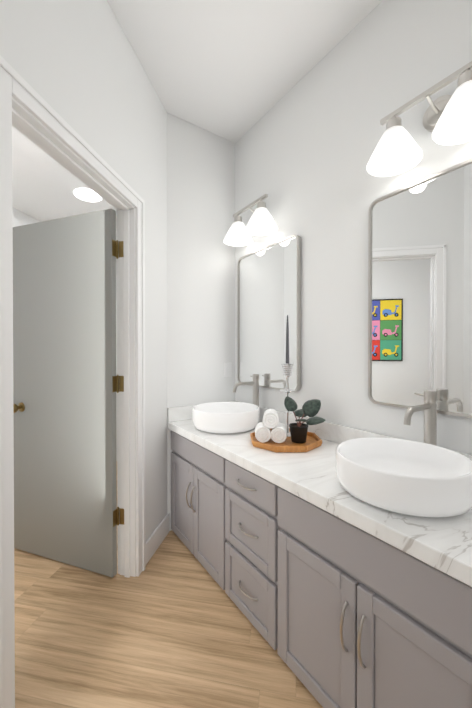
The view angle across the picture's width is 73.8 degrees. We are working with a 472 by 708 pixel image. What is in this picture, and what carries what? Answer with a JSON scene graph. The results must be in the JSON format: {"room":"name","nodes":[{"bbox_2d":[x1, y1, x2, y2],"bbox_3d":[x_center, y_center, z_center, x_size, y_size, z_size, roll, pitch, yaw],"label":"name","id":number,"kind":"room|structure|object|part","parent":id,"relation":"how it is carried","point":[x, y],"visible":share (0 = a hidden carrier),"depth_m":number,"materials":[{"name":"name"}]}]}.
{"room":"bathroom","nodes":[
{"label":"bathroom","id":0,"kind":"room"},
{"bbox_2d":[12,207,39,413],"bbox_3d":[-2.073,-0.132,1.964,0.120,2.800,3.840,0,0,11],"label":"wall","id":1,"kind":"structure","parent":0,"point":[19,218],"depth_m":2.73,"materials":[{"name":"white paint"}]},
{"bbox_2d":[12,126,116,239],"bbox_3d":[-1.350,-1.256,1.821,1.350,0.050,3.600,0,0,11],"label":"ceiling","id":2,"kind":"structure","parent":0,"point":[45,185],"depth_m":2.32,"materials":[{"name":"white paint"}]},
{"bbox_2d":[74,188,101,201],"bbox_3d":[-1.148,-1.223,2.438,0.200,0.022,0.200,0,1,-34],"label":"recessed light","id":3,"kind":"object","parent":2,"relation":"in","point":[88,195],"visible":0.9,"depth_m":2.41,"materials":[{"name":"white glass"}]},
{"bbox_2d":[0,0,166,541],"bbox_3d":[-0.562,-0.218,2.102,0.100,2.970,2.774,0,0,11],"label":"wall","id":4,"kind":"structure","parent":0,"point":[76,66],"depth_m":1.61,"materials":[{"name":"white paint"}]},
{"bbox_2d":[13,208,123,576],"bbox_3d":[-1.049,0.222,1.910,0.547,2.070,0.668,0,1,-34],"label":"door leaf","id":5,"kind":"structure","parent":4,"relation":"in","point":[68,383],"depth_m":1.87,"materials":[{"name":"grey wood"}]},
{"bbox_3d":[-1.359,0.338,2.018,0.156,0.060,0.133,0,1,-34],"label":"knob","id":6,"kind":"part","parent":5,"relation":"part of","materials":[{"name":"gold metal"}]},
{"bbox_2d":[0,55,145,707],"bbox_3d":[-0.693,0.188,1.400,0.148,2.168,0.946,0,0,11],"label":"door frame","id":7,"kind":"structure","parent":4,"relation":"attached to","point":[28,111],"depth_m":1.34,"materials":[{"name":"white paint"}]},
{"bbox_2d":[145,514,168,564],"bbox_3d":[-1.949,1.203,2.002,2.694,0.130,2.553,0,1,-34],"label":"baseboard","id":8,"kind":"structure","parent":4,"relation":"attached to","point":[155,539],"depth_m":1.92,"materials":[{"name":"white paint"}]},
{"bbox_2d":[116,259,116,460],"bbox_3d":[-1.012,-0.144,3.648,1.350,2.800,0.100,0,0,11],"label":"wall","id":9,"kind":"structure","parent":0,"point":[116,357],"depth_m":3.67,"materials":[{"name":"white paint"}]},
{"bbox_2d":[14,461,322,707],"bbox_3d":[-1.072,1.300,1.046,3.720,0.050,5.820,0,1,-34],"label":"floor","id":10,"kind":"structure","parent":0,"point":[171,626],"depth_m":1.38,"materials":[{"name":"brown wood"}]},
{"bbox_2d":[170,429,471,707],"bbox_3d":[0.280,0.903,1.617,0.596,0.734,1.886,0,1,-34],"label":"bathroom vanity","id":11,"kind":"object","parent":10,"relation":"on","point":[338,594],"depth_m":1.10,"materials":[{"name":"grey wood"}]},
{"bbox_2d":[168,421,471,580],"bbox_3d":[0.292,0.510,1.610,0.581,0.048,1.906,0,1,-34],"label":"countertop","id":12,"kind":"structure","parent":11,"relation":"on","point":[446,542],"depth_m":1.08,"materials":[{"name":"white stone"}]},
{"bbox_2d":[192,402,258,433],"bbox_3d":[-0.067,0.415,2.075,0.440,0.132,0.440,0,1,-34],"label":"sink","id":13,"kind":"object","parent":12,"relation":"in","point":[225,417],"visible":1,"depth_m":1.91,"materials":[{"name":"white ceramic"}]},
{"bbox_2d":[233,374,259,422],"bbox_3d":[0.062,0.312,2.182,0.223,0.338,0.090,0,1,-34],"label":"faucet","id":14,"kind":"object","parent":12,"relation":"on","point":[255,382],"visible":0.83,"depth_m":2.19,"materials":[{"name":"silver metal"}]},
{"bbox_2d":[250,428,321,452],"bbox_3d":[0.268,0.469,1.729,0.393,0.030,0.393,0,1,-34],"label":"tray","id":15,"kind":"object","parent":12,"relation":"on","point":[313,441],"visible":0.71,"depth_m":1.63,"materials":[{"name":"brown wood"}]},
{"bbox_2d":[255,422,270,442],"bbox_3d":[0.148,0.430,1.732,0.087,0.087,0.123,0,0,4],"label":"towel","id":16,"kind":"object","parent":15,"relation":"on","point":[262,433],"visible":1,"depth_m":1.67,"materials":[{"name":"white fabric"}]},
{"bbox_2d":[271,422,286,442],"bbox_3d":[0.236,0.430,1.721,0.087,0.087,0.123,0,0,10],"label":"towel","id":17,"kind":"object","parent":15,"relation":"on","point":[279,433],"visible":0.96,"depth_m":1.66,"materials":[{"name":"white fabric"}]},
{"bbox_2d":[263,409,278,428],"bbox_3d":[0.192,0.353,1.726,0.087,0.087,0.123,0,0,7],"label":"towel","id":18,"kind":"object","parent":17,"relation":"on","point":[270,418],"visible":1,"depth_m":1.67,"materials":[{"name":"white fabric"}]},
{"bbox_2d":[279,315,294,436],"bbox_3d":[0.299,0.123,1.823,0.092,0.699,0.092,0,1,-34],"label":"candlestick","id":19,"kind":"object","parent":15,"relation":"on","point":[287,367],"visible":0.88,"depth_m":1.81,"materials":[{"name":"silver metal"}]},
{"bbox_2d":[286,315,288,362],"bbox_3d":[0.299,-0.080,1.822,0.021,0.294,0.021,0,1,-34],"label":"candle","id":20,"kind":"object","parent":19,"relation":"on","point":[287,324],"depth_m":1.81,"materials":[{"name":"grey wax"}]},
{"bbox_2d":[284,396,325,442],"bbox_3d":[0.363,0.355,1.699,0.168,0.236,0.209,0,1,-34],"label":"plant","id":21,"kind":"object","parent":15,"relation":"on","point":[299,429],"visible":1,"depth_m":1.69,"materials":[{"name":"green plant"}]},
{"bbox_2d":[336,437,471,517],"bbox_3d":[0.587,0.422,1.123,0.440,0.132,0.440,0,1,-34],"label":"sink","id":22,"kind":"object","parent":12,"relation":"in","point":[409,477],"visible":1,"depth_m":1.02,"materials":[{"name":"white ceramic"}]},
{"bbox_2d":[403,390,436,445],"bbox_3d":[0.709,0.319,1.240,0.223,0.338,0.090,0,1,-34],"label":"faucet","id":23,"kind":"object","parent":12,"relation":"on","point":[429,406],"visible":0.77,"depth_m":1.25,"materials":[{"name":"silver metal"}]},
{"bbox_2d":[167,113,234,530],"bbox_3d":[-0.281,-0.220,2.442,0.583,2.970,0.120,0,1,-34],"label":"wall","id":24,"kind":"structure","parent":0,"point":[200,261],"depth_m":2.37,"materials":[{"name":"white paint"}]},
{"bbox_2d":[168,401,235,420],"bbox_3d":[-0.250,0.431,2.381,0.561,0.100,0.020,0,1,-34],"label":"backsplash","id":25,"kind":"structure","parent":24,"relation":"attached to","point":[182,413],"depth_m":2.27,"materials":[{"name":"white stone"}]},
{"bbox_2d":[224,362,231,376],"bbox_3d":[-0.065,0.124,2.512,0.072,0.116,0.010,0,1,-34],"label":"switch plate","id":26,"kind":"object","parent":24,"relation":"attached to","point":[227,369],"visible":1,"depth_m":2.51,"materials":[{"name":"white plastic"}]},
{"bbox_2d":[107,0,382,142],"bbox_3d":[-1.072,-1.720,1.024,3.720,0.050,5.820,0,1,-34],"label":"ceiling","id":27,"kind":"structure","parent":0,"point":[234,71],"depth_m":1.74,"materials":[{"name":"white paint"}]},
{"bbox_2d":[235,0,471,454],"bbox_3d":[1.016,-0.211,1.172,0.120,2.970,3.683,0,1,-34],"label":"wall","id":28,"kind":"structure","parent":0,"point":[306,145],"depth_m":1.68,"materials":[{"name":"white paint"}]},
{"bbox_2d":[224,194,277,245],"bbox_3d":[0.094,-0.944,2.206,0.221,0.233,0.486,0,1,-34],"label":"sconce","id":29,"kind":"object","parent":28,"relation":"attached to","point":[261,222],"visible":1,"depth_m":2.18,"materials":[{"name":"white glass"}]},
{"bbox_2d":[237,235,300,391],"bbox_3d":[0.208,-0.256,2.216,0.028,0.985,0.655,0,1,-34],"label":"mirror","id":30,"kind":"object","parent":28,"relation":"attached to","point":[268,289],"visible":0.88,"depth_m":2.16,"materials":[{"name":"silver metal"}]},
{"bbox_2d":[236,401,471,459],"bbox_3d":[0.523,0.435,1.768,0.020,0.100,1.906,0,1,-34],"label":"backsplash","id":31,"kind":"structure","parent":28,"relation":"attached to","point":[330,431],"depth_m":1.73,"materials":[{"name":"white stone"}]},
{"bbox_2d":[367,61,471,176],"bbox_3d":[0.756,-0.937,1.241,0.221,0.233,0.486,0,1,-34],"label":"sconce","id":32,"kind":"object","parent":28,"relation":"attached to","point":[447,119],"visible":1,"depth_m":1.26,"materials":[{"name":"white glass"}]},
{"bbox_2d":[368,158,471,417],"bbox_3d":[0.847,-0.249,1.284,0.028,0.985,0.655,0,1,-34],"label":"mirror","id":33,"kind":"object","parent":28,"relation":"attached to","point":[420,286],"visible":1,"depth_m":1.34,"materials":[{"name":"silver metal"}]}
]}

